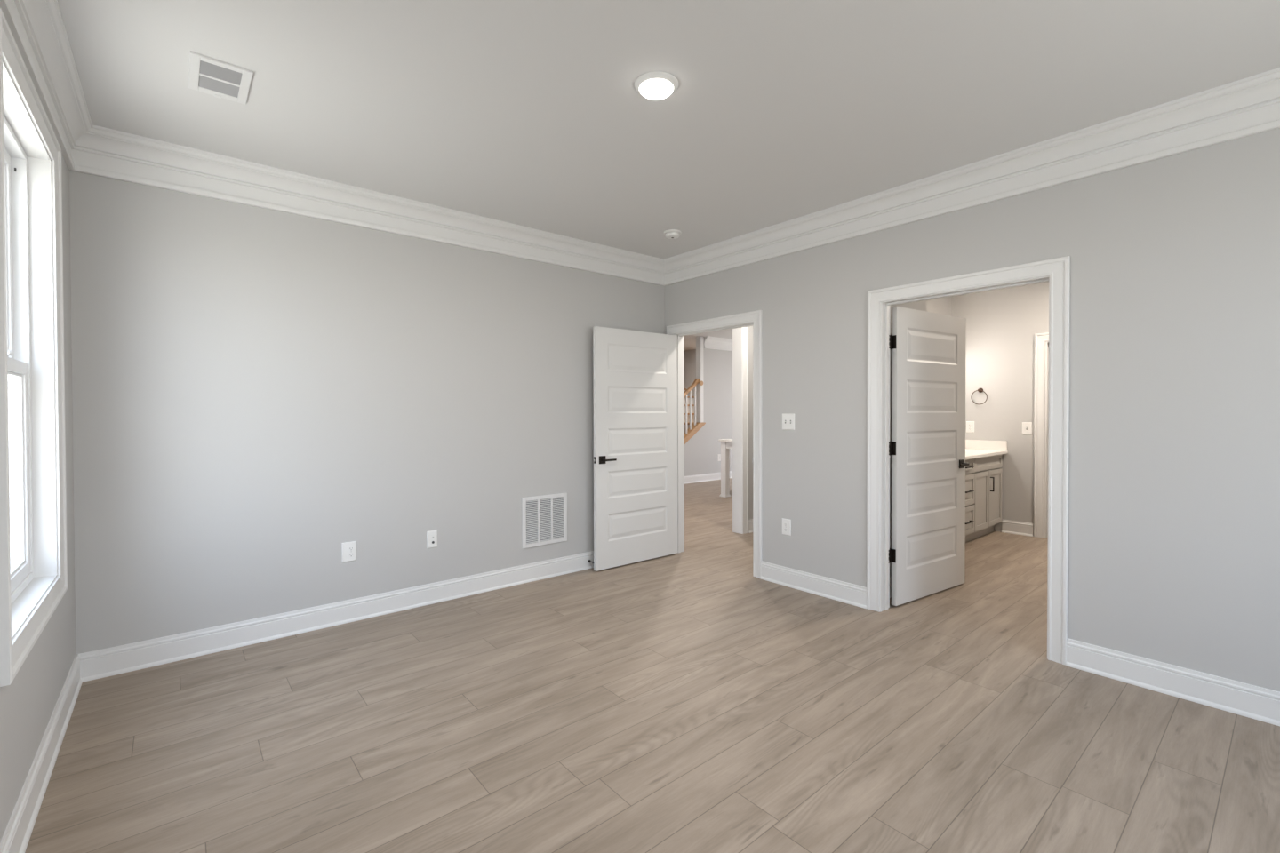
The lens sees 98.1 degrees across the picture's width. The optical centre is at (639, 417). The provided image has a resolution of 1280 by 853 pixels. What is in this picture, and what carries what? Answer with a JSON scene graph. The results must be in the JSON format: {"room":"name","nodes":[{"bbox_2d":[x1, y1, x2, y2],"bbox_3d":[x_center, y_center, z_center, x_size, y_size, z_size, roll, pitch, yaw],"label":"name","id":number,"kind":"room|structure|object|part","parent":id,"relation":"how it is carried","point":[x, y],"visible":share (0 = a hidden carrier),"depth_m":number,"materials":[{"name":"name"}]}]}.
{"room":"empty bedroom","nodes":[
{"label":"empty bedroom","id":0,"kind":"room"},
{"bbox_2d":[0,153,76,842],"bbox_3d":[-1.090,-0.038,0.581,0.160,2.743,5.500,-1,1,-40],"label":"wall","id":1,"kind":"structure","parent":0,"point":[28,705],"depth_m":2.12,"materials":[{"name":"grey paint"}]},
{"bbox_2d":[0,7,67,687],"bbox_3d":[-2.207,-0.200,1.926,0.182,1.908,1.098,-1,1,-40],"label":"window","id":2,"kind":"structure","parent":1,"relation":"in","point":[34,547],"depth_m":2.24,"materials":[{"name":"white paint"}]},
{"bbox_3d":[-2.251,-0.612,1.885,0.034,0.861,0.876,-1,1,-40],"label":"sash","id":3,"kind":"part","parent":2,"relation":"part of","materials":[{"name":"white plastic"}]},
{"bbox_3d":[-2.237,-0.200,1.901,0.084,1.730,0.920,-1,1,-40],"label":"frame","id":4,"kind":"part","parent":2,"relation":"part of","materials":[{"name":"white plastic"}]},
{"bbox_3d":[-2.222,0.209,1.917,0.034,0.853,0.876,-1,1,-40],"label":"sash","id":5,"kind":"part","parent":2,"relation":"part of","materials":[{"name":"white plastic"}]},
{"bbox_2d":[0,654,82,852],"bbox_3d":[-1.061,1.262,0.708,0.023,0.138,5.360,-1,1,-40],"label":"baseboard","id":6,"kind":"structure","parent":1,"relation":"attached to","point":[16,837],"depth_m":1.95,"materials":[{"name":"white paint"}]},
{"bbox_2d":[0,0,92,170],"bbox_3d":[-1.042,-1.303,0.700,0.091,0.218,5.360,-1,1,-40],"label":"crown molding","id":7,"kind":"structure","parent":1,"relation":"attached to","point":[37,28],"depth_m":2.09,"materials":[{"name":"white paint"}]},
{"bbox_2d":[69,170,752,654],"bbox_3d":[2.062,-0.120,6.905,13.124,2.743,0.130,-1,1,-40],"label":"wall","id":8,"kind":"structure","parent":0,"point":[258,393],"depth_m":3.36,"materials":[{"name":"grey paint"}]},
{"bbox_2d":[78,551,593,682],"bbox_3d":[-1.270,1.224,4.019,3.964,0.138,0.023,-1,1,-40],"label":"baseboard","id":9,"kind":"structure","parent":8,"relation":"attached to","point":[94,665],"depth_m":3.37,"materials":[{"name":"white paint"}]},
{"bbox_2d":[341,541,356,562],"bbox_3d":[-1.851,0.856,3.536,0.085,0.125,0.008,-1,1,-40],"label":"power outlet","id":10,"kind":"object","parent":8,"relation":"attached to","point":[348,549],"visible":1,"depth_m":3.53,"materials":[{"name":"white plastic"}]},
{"bbox_2d":[348,552,353,557],"bbox_3d":[-1.842,0.875,3.541,0.032,0.029,0.004,-1,1,-40],"label":"receptacle","id":11,"kind":"object","parent":10,"relation":"attached to","point":[350,554],"depth_m":3.54,"materials":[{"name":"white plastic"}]},
{"bbox_2d":[71,124,664,286],"bbox_3d":[-1.254,-1.340,3.963,3.964,0.218,0.091,-1,1,-40],"label":"crown molding","id":12,"kind":"structure","parent":8,"relation":"attached to","point":[100,151],"depth_m":3.41,"materials":[{"name":"white paint"}]},
{"bbox_2d":[426,529,437,548],"bbox_3d":[-1.447,0.850,3.873,0.070,0.120,0.012,-1,1,-40],"label":"cable plate","id":13,"kind":"object","parent":8,"relation":"attached to","point":[432,535],"visible":1,"depth_m":3.87,"materials":[{"name":"white plastic"}]},
{"bbox_2d":[521,493,567,548],"bbox_3d":[-0.759,0.821,4.451,0.406,0.397,0.011,-1,1,-40],"label":"air vent","id":14,"kind":"object","parent":8,"relation":"in","point":[545,516],"visible":1,"depth_m":4.45,"materials":[{"name":"white metal"}]},
{"bbox_2d":[732,326,748,534],"bbox_3d":[0.731,0.030,5.788,1.039,2.475,0.168,-1,1,-40],"label":"trim opening","id":15,"kind":"structure","parent":8,"relation":"attached to","point":[740,335],"depth_m":6.05,"materials":[{"name":"white paint"}]},
{"bbox_3d":[1.145,0.029,6.039,0.083,2.469,0.019,-1,1,-40],"label":"casing","id":16,"kind":"part","parent":15,"relation":"part of","materials":[{"name":"white paint"}]},
{"bbox_2d":[748,519,752,533],"bbox_3d":[4.163,1.157,8.583,7.771,0.138,0.023,-1,1,-40],"label":"baseboard","id":17,"kind":"structure","parent":8,"relation":"attached to","point":[750,522],"depth_m":6.11,"materials":[{"name":"white paint"}]},
{"bbox_2d":[24,478,1279,852],"bbox_3d":[1.718,1.307,7.354,13.500,0.120,12.360,-1,1,-40],"label":"floor","id":18,"kind":"structure","parent":0,"point":[688,701],"depth_m":2.28,"materials":[{"name":"brown wood"}]},
{"bbox_2d":[683,336,705,444],"bbox_3d":[0.146,-0.163,11.571,3.145,2.755,3.040,-1,1,-40],"label":"staircase","id":19,"kind":"structure","parent":18,"relation":"on","point":[692,405],"depth_m":10.46,"materials":[{"name":"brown wood"}]},
{"bbox_3d":[0.511,-0.147,9.990,1.570,1.161,0.064,-1,1,-40],"label":"handrail","id":20,"kind":"part","parent":19,"relation":"part of","materials":[{"name":"brown wood"}]},
{"bbox_2d":[718,439,732,497],"bbox_3d":[2.323,0.781,8.935,2.070,0.893,0.960,-1,1,-40],"label":"kitchen island","id":21,"kind":"object","parent":18,"relation":"on","point":[726,444],"visible":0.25,"depth_m":8.60,"materials":[{"name":"white paint"}]},
{"bbox_2d":[718,439,732,442],"bbox_3d":[2.321,0.349,8.930,2.070,0.030,0.960,-1,1,-40],"label":"island countertop","id":22,"kind":"structure","parent":21,"relation":"on","point":[721,440],"depth_m":8.57,"materials":[{"name":"white stone"}]},
{"bbox_2d":[964,454,1002,543],"bbox_3d":[2.988,0.833,5.576,2.167,0.863,0.564,-1,1,-40],"label":"bathroom vanity","id":23,"kind":"object","parent":18,"relation":"on","point":[983,476],"visible":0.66,"depth_m":5.74,"materials":[{"name":"beige paint"}]},
{"bbox_3d":[3.175,1.014,5.429,0.455,0.275,0.020,-1,1,-40],"label":"drawer","id":24,"kind":"part","parent":23,"relation":"part of","materials":[{"name":"beige paint"}]},
{"bbox_3d":[3.175,0.714,5.425,0.455,0.300,0.020,-1,1,-40],"label":"drawer","id":25,"kind":"part","parent":23,"relation":"part of","materials":[{"name":"beige paint"}]},
{"bbox_3d":[3.174,0.481,5.422,0.455,0.137,0.020,-1,1,-40],"label":"drawer","id":26,"kind":"part","parent":23,"relation":"part of","materials":[{"name":"beige paint"}]},
{"bbox_3d":[3.500,0.854,5.700,0.376,0.588,0.020,-1,1,-40],"label":"door","id":27,"kind":"part","parent":23,"relation":"part of","materials":[{"name":"beige paint"}]},
{"bbox_2d":[965,440,1007,459],"bbox_3d":[2.986,0.333,5.566,2.179,0.135,0.574,-1,1,-40],"label":"countertop","id":28,"kind":"structure","parent":23,"relation":"on","point":[974,449],"depth_m":6.10,"materials":[{"name":"white stone"}]},
{"bbox_3d":[3.695,0.700,5.824,0.011,0.151,0.038,-1,1,-40],"label":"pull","id":29,"kind":"part","parent":23,"relation":"part of","materials":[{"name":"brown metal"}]},
{"bbox_3d":[3.803,0.850,5.955,0.398,0.588,0.020,-1,1,-40],"label":"door","id":30,"kind":"part","parent":23,"relation":"part of","materials":[{"name":"beige paint"}]},
{"bbox_2d":[57,0,1279,351],"bbox_3d":[1.711,-1.556,7.321,13.500,0.120,12.360,-1,1,-40],"label":"ceiling","id":31,"kind":"structure","parent":0,"point":[532,114],"depth_m":2.42,"materials":[{"name":"paint"}]},
{"bbox_2d":[188,50,253,104],"bbox_3d":[-1.772,-1.423,2.343,0.202,0.012,0.313,-1,1,-40],"label":"ceiling vent","id":32,"kind":"object","parent":31,"relation":"in","point":[220,79],"visible":1,"depth_m":2.32,"materials":[{"name":"white metal"}]},
{"bbox_2d":[634,71,678,99],"bbox_3d":[0.070,-1.417,2.391,0.190,0.034,0.190,-1,1,-40],"label":"recessed light","id":33,"kind":"object","parent":31,"relation":"in","point":[653,84],"visible":1,"depth_m":2.35,"materials":[{"name":"white plastic"}]},
{"bbox_2d":[640,78,672,99],"bbox_3d":[0.070,-1.412,2.391,0.144,0.024,0.144,-1,1,-40],"label":"diffuser","id":34,"kind":"object","parent":33,"relation":"attached to","point":[650,88],"depth_m":2.36,"materials":[{"name":"white plastic"}]},
{"bbox_2d":[664,229,681,239],"bbox_3d":[0.256,-1.436,4.370,0.142,0.044,0.142,-1,1,-40],"label":"smoke detector","id":35,"kind":"object","parent":31,"relation":"attached to","point":[671,234],"visible":1,"depth_m":4.33,"materials":[{"name":"white plastic"}]},
{"bbox_2d":[683,349,695,396],"bbox_3d":[1.308,-0.186,12.717,0.100,2.743,3.000,-1,1,-40],"label":"wall","id":36,"kind":"structure","parent":0,"point":[689,356],"depth_m":12.82,"materials":[{"name":"grey paint"}]},
{"bbox_2d":[684,336,732,476],"bbox_3d":[-0.109,-0.145,9.489,13.124,2.743,0.120,-1,1,-40],"label":"wall","id":37,"kind":"structure","parent":0,"point":[701,451],"depth_m":10.69,"materials":[{"name":"grey paint"}]},
{"bbox_2d":[684,471,732,484],"bbox_3d":[0.001,1.157,9.501,12.964,0.138,0.023,-1,1,-40],"label":"baseboard","id":38,"kind":"structure","parent":37,"relation":"attached to","point":[698,478],"depth_m":10.51,"materials":[{"name":"white paint"}]},
{"bbox_2d":[704,336,732,351],"bbox_3d":[3.111,-1.445,12.045,4.880,0.218,0.091,-1,1,-40],"label":"crown molding","id":39,"kind":"structure","parent":37,"relation":"attached to","point":[709,342],"depth_m":10.71,"materials":[{"name":"white paint"}]},
{"bbox_2d":[717,454,720,461],"bbox_3d":[1.544,0.779,10.803,0.085,0.135,0.008,-1,1,-40],"label":"power outlet","id":40,"kind":"object","parent":37,"relation":"attached to","point":[718,455],"visible":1,"depth_m":10.79,"materials":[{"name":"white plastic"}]},
{"bbox_2d":[889,300,926,576],"bbox_3d":[1.699,-0.090,4.380,0.830,2.743,0.730,-1,1,-40],"label":"wall","id":41,"kind":"structure","parent":0,"point":[921,306],"depth_m":4.00,"materials":[{"name":"grey paint"}]},
{"bbox_2d":[889,576,891,598],"bbox_3d":[1.718,1.212,4.393,0.853,0.138,0.753,-1,1,-40],"label":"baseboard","id":42,"kind":"structure","parent":41,"relation":"attached to","point":[890,577],"depth_m":3.98,"materials":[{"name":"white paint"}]},
{"bbox_2d":[926,296,951,316],"bbox_3d":[4.507,-0.131,7.294,8.880,2.743,0.120,-1,1,-40],"label":"wall","id":43,"kind":"structure","parent":0,"point":[943,306],"depth_m":6.28,"materials":[{"name":"grey paint"}]},
{"bbox_2d":[664,128,1279,692],"bbox_3d":[2.052,-0.077,3.220,0.120,2.743,5.500,-1,1,-40],"label":"wall","id":44,"kind":"structure","parent":0,"point":[1174,422],"depth_m":2.72,"materials":[{"name":"grey paint"}]},
{"bbox_2d":[592,326,676,571],"bbox_3d":[-0.021,0.255,4.890,0.932,2.026,0.145,-1,1,-39],"label":"door","id":45,"kind":"structure","parent":44,"relation":"in","point":[635,372],"depth_m":4.85,"materials":[{"name":"white paint"}]},
{"bbox_3d":[-0.257,0.354,4.636,0.123,0.022,0.047,-1,1,-39],"label":"lever handle","id":46,"kind":"part","parent":45,"relation":"part of","materials":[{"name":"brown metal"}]},
{"bbox_2d":[666,310,762,578],"bbox_3d":[0.665,0.210,4.875,0.158,2.137,1.098,-1,1,-40],"label":"door frame","id":47,"kind":"structure","parent":44,"relation":"attached to","point":[753,318],"depth_m":4.56,"materials":[{"name":"white paint"}]},
{"bbox_3d":[0.719,0.209,4.920,0.019,2.137,1.098,-1,1,-40],"label":"casing","id":48,"kind":"part","parent":47,"relation":"part of","materials":[{"name":"white paint"}]},
{"bbox_3d":[0.661,0.255,4.872,0.036,2.048,0.920,-1,1,-40],"label":"door stop moulding","id":49,"kind":"part","parent":47,"relation":"part of","materials":[{"name":"white paint"}]},
{"bbox_2d":[782,518,791,535],"bbox_3d":[1.117,0.838,4.247,0.008,0.124,0.080,-1,1,-40],"label":"power outlet","id":50,"kind":"object","parent":44,"relation":"attached to","point":[786,523],"visible":1,"depth_m":4.24,"materials":[{"name":"white plastic"}]},
{"bbox_2d":[782,413,794,430],"bbox_3d":[1.123,0.032,4.221,0.018,0.124,0.114,-1,1,-40],"label":"light switch","id":51,"kind":"object","parent":44,"relation":"attached to","point":[788,419],"visible":1,"depth_m":4.22,"materials":[{"name":"white plastic"}]},
{"bbox_2d":[760,560,866,608],"bbox_3d":[1.250,1.217,4.083,0.023,0.138,0.881,-1,1,-40],"label":"baseboard","id":52,"kind":"structure","parent":44,"relation":"attached to","point":[834,589],"depth_m":4.04,"materials":[{"name":"white paint"}]},
{"bbox_2d":[888,306,969,606],"bbox_3d":[2.078,0.260,3.998,0.985,2.026,0.145,-1,1,-34],"label":"door","id":53,"kind":"structure","parent":44,"relation":"in","point":[927,445],"depth_m":3.96,"materials":[{"name":"white paint"}]},
{"bbox_3d":[2.415,0.353,4.163,0.123,0.022,0.047,-1,1,-34],"label":"lever handle","id":54,"kind":"part","parent":53,"relation":"part of","materials":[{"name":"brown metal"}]},
{"bbox_2d":[866,256,1070,665],"bbox_3d":[1.937,0.225,3.362,0.158,2.137,1.093,-1,1,-40],"label":"door frame","id":55,"kind":"structure","parent":44,"relation":"attached to","point":[1054,271],"depth_m":3.13,"materials":[{"name":"white paint"}]},
{"bbox_3d":[1.942,0.269,3.366,0.036,2.048,0.915,-1,1,-40],"label":"door stop moulding","id":56,"kind":"part","parent":55,"relation":"part of","materials":[{"name":"white paint"}]},
{"bbox_2d":[664,67,1279,286],"bbox_3d":[1.923,-1.339,3.191,0.091,0.218,5.360,-1,1,-40],"label":"crown molding","id":57,"kind":"structure","parent":44,"relation":"attached to","point":[1249,106],"depth_m":3.00,"materials":[{"name":"white paint"}]},
{"bbox_2d":[1065,638,1279,726],"bbox_3d":[2.958,1.237,2.050,0.023,0.138,2.244,-1,1,-40],"label":"baseboard","id":58,"kind":"structure","parent":44,"relation":"attached to","point":[1258,703],"depth_m":2.58,"materials":[{"name":"white paint"}]},
{"bbox_2d":[952,281,1048,537],"bbox_3d":[4.623,-0.109,5.400,0.120,2.743,2.930,-1,1,-40],"label":"wall","id":59,"kind":"structure","parent":0,"point":[1002,324],"depth_m":6.05,"materials":[{"name":"grey paint"}]},
{"bbox_2d":[966,421,974,432],"bbox_3d":[3.762,0.107,6.328,0.008,0.128,0.084,-1,1,-40],"label":"power outlet","id":60,"kind":"object","parent":59,"relation":"attached to","point":[970,425],"visible":1,"depth_m":6.33,"materials":[{"name":"white plastic"}]},
{"bbox_2d":[971,388,987,404],"bbox_3d":[3.809,-0.239,6.226,0.060,0.188,0.164,-1,1,-40],"label":"towel ring","id":61,"kind":"object","parent":59,"relation":"attached to","point":[980,390],"visible":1,"depth_m":6.22,"materials":[{"name":"brown metal"}]},
{"bbox_2d":[1001,520,1033,536],"bbox_3d":[4.062,1.188,5.975,0.023,0.138,0.286,-1,1,-40],"label":"baseboard","id":62,"kind":"structure","parent":59,"relation":"attached to","point":[1012,527],"depth_m":5.97,"materials":[{"name":"white paint"}]},
{"bbox_2d":[1022,422,1031,434],"bbox_3d":[4.112,0.116,5.904,0.018,0.128,0.090,-1,1,-40],"label":"light switch","id":63,"kind":"object","parent":59,"relation":"attached to","point":[1027,427],"visible":1,"depth_m":5.90,"materials":[{"name":"white plastic"}]},
{"bbox_2d":[1033,332,1048,538],"bbox_3d":[4.531,0.193,5.499,0.140,2.137,1.021,-1,1,-40],"label":"door frame","id":64,"kind":"structure","parent":59,"relation":"attached to","point":[1041,420],"depth_m":5.81,"materials":[{"name":"white paint"}]}
]}

